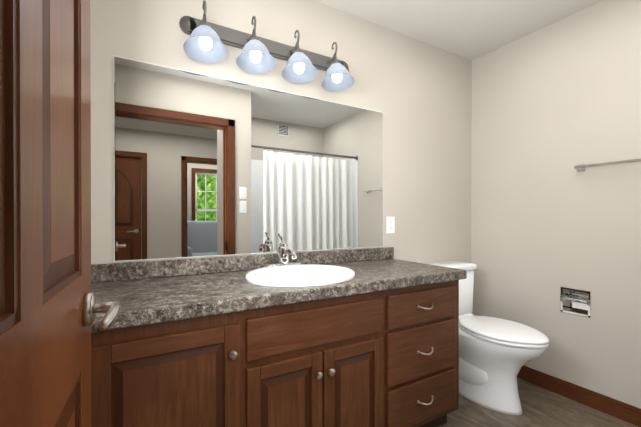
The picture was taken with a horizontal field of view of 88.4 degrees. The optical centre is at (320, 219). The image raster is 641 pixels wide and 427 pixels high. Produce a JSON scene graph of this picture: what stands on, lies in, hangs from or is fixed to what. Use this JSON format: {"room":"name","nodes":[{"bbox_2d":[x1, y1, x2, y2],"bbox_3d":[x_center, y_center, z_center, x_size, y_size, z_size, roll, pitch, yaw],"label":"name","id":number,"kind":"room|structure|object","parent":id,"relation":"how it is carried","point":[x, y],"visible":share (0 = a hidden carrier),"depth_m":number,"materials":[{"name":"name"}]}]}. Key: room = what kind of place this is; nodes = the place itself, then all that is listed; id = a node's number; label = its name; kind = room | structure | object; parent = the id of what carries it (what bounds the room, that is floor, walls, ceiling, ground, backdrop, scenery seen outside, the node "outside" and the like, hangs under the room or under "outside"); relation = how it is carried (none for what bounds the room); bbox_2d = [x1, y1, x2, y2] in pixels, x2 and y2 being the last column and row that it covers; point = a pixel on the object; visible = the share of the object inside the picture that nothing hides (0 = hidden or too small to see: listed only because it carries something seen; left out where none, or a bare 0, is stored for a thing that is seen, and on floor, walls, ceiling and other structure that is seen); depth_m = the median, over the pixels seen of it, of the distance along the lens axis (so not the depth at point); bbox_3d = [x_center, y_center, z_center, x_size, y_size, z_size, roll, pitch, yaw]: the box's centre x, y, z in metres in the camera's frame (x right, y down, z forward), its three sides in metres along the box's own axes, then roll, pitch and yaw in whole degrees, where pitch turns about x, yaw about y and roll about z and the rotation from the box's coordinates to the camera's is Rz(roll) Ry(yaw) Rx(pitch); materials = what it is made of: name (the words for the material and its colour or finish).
{"room":"bathroom","nodes":[
{"label":"bathroom","id":0,"kind":"room"},
{"bbox_2d":[90,0,471,263],"bbox_3d":[0.018,-0.082,2.064,3.000,2.440,0.120,0,0,-30],"label":"wall","id":1,"kind":"structure","parent":0,"point":[418,93],"depth_m":2.14,"materials":[{"name":"paint"}]},
{"bbox_2d":[91,247,393,280],"bbox_3d":[-0.320,0.229,1.783,1.890,0.080,0.022,0,0,-30],"label":"backsplash","id":2,"kind":"structure","parent":1,"relation":"attached to","point":[125,271],"depth_m":1.62,"materials":[{"name":"grey stone"}]},
{"bbox_2d":[113,56,382,261],"bbox_3d":[-0.244,-0.269,1.836,1.540,0.904,0.007,0,0,-30],"label":"mirror","id":3,"kind":"object","parent":1,"relation":"attached to","point":[205,165],"visible":1,"depth_m":1.71,"materials":[{"name":"white mirror"}]},
{"bbox_2d":[179,0,354,91],"bbox_3d":[-0.197,-0.902,1.735,0.984,0.268,0.224,0,0,-30],"label":"sconce","id":4,"kind":"object","parent":1,"relation":"attached to","point":[205,41],"visible":1,"depth_m":1.71,"materials":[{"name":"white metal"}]},
{"bbox_2d":[386,217,394,233],"bbox_3d":[0.482,0.037,2.260,0.072,0.116,0.008,0,0,-30],"label":"outlet","id":5,"kind":"object","parent":1,"relation":"attached to","point":[390,225],"visible":1,"depth_m":2.25,"materials":[{"name":"white plastic"}]},
{"bbox_2d":[314,0,602,60],"bbox_3d":[1.405,-1.343,-0.240,5.400,0.100,5.490,0,0,-30],"label":"ceiling","id":6,"kind":"structure","parent":0,"point":[471,30],"depth_m":2.12,"materials":[{"name":"paint"}]},
{"bbox_2d":[439,377,637,426],"bbox_3d":[0.650,1.192,0.985,3.000,0.100,2.630,0,0,-30],"label":"floor","id":7,"kind":"structure","parent":0,"point":[542,407],"depth_m":1.92,"materials":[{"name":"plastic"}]},
{"bbox_2d":[91,277,466,426],"bbox_3d":[-0.185,0.729,1.527,1.863,0.822,0.604,0,0,-30],"label":"bathroom vanity","id":8,"kind":"object","parent":7,"relation":"on","point":[285,336],"depth_m":1.26,"materials":[{"name":"brown wood"}]},
{"bbox_2d":[91,257,466,328],"bbox_3d":[-0.178,0.293,1.541,1.890,0.048,0.585,0,0,-30],"label":"countertop","id":9,"kind":"structure","parent":8,"relation":"on","point":[148,298],"depth_m":1.28,"materials":[{"name":"grey stone"}]},
{"bbox_2d":[263,233,302,264],"bbox_3d":[-0.167,0.156,1.690,0.188,0.174,0.174,0,0,-30],"label":"faucet","id":10,"kind":"object","parent":9,"relation":"on","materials":[{"name":"silver metal"}]},
{"bbox_2d":[231,261,378,292],"bbox_3d":[-0.095,0.325,1.568,0.526,0.168,0.472,0,0,-30],"label":"sink","id":11,"kind":"object","parent":9,"relation":"in","point":[265,277],"depth_m":1.63,"materials":[{"name":"white ceramic"}]},
{"bbox_2d":[425,261,548,415],"bbox_3d":[1.046,0.729,2.139,0.470,0.817,0.777,0,0,-30],"label":"toilet","id":12,"kind":"object","parent":7,"relation":"on","point":[496,355],"visible":0.71,"depth_m":1.98,"materials":[{"name":"white ceramic"}]},
{"bbox_2d":[471,0,640,408],"bbox_3d":[1.924,-0.081,1.653,0.120,2.440,2.510,0,0,-30],"label":"wall","id":13,"kind":"structure","parent":0,"point":[554,104],"depth_m":2.12,"materials":[{"name":"paint"}]},
{"bbox_2d":[560,287,590,317],"bbox_3d":[1.625,0.518,2.089,0.085,0.162,0.162,0,0,-30],"label":"toilet paper holder","id":14,"kind":"object","parent":13,"relation":"attached to","point":[575,301],"visible":0.94,"depth_m":2.11,"materials":[{"name":"silver metal"}]},
{"bbox_2d":[517,365,640,426],"bbox_3d":[1.624,1.089,2.039,0.015,0.098,1.550,0,0,-30],"label":"baseboard","id":15,"kind":"structure","parent":13,"relation":"attached to","point":[626,412],"depth_m":2.03,"materials":[{"name":"brown wood"}]},
{"bbox_2d":[574,158,640,171],"bbox_3d":[1.746,-0.321,1.774,0.067,0.044,0.644,0,0,-30],"label":"towel rail","id":16,"kind":"object","parent":13,"relation":"attached to","point":[580,167],"visible":1,"depth_m":1.90,"materials":[{"name":"silver metal"}]},
{"bbox_3d":[0.234,0.087,0.259,1.155,2.115,0.168,0,0,-30],"label":"door frame","id":17,"kind":"structure","parent":0,"visible":0},
{"bbox_2d":[0,0,120,426],"bbox_3d":[-0.337,0.125,0.389,0.163,2.022,0.774,0,0,-30],"label":"door leaf","id":18,"kind":"structure","parent":17,"relation":"attached to","point":[50,307],"depth_m":0.45,"materials":[{"name":"brown wood"}]}
]}

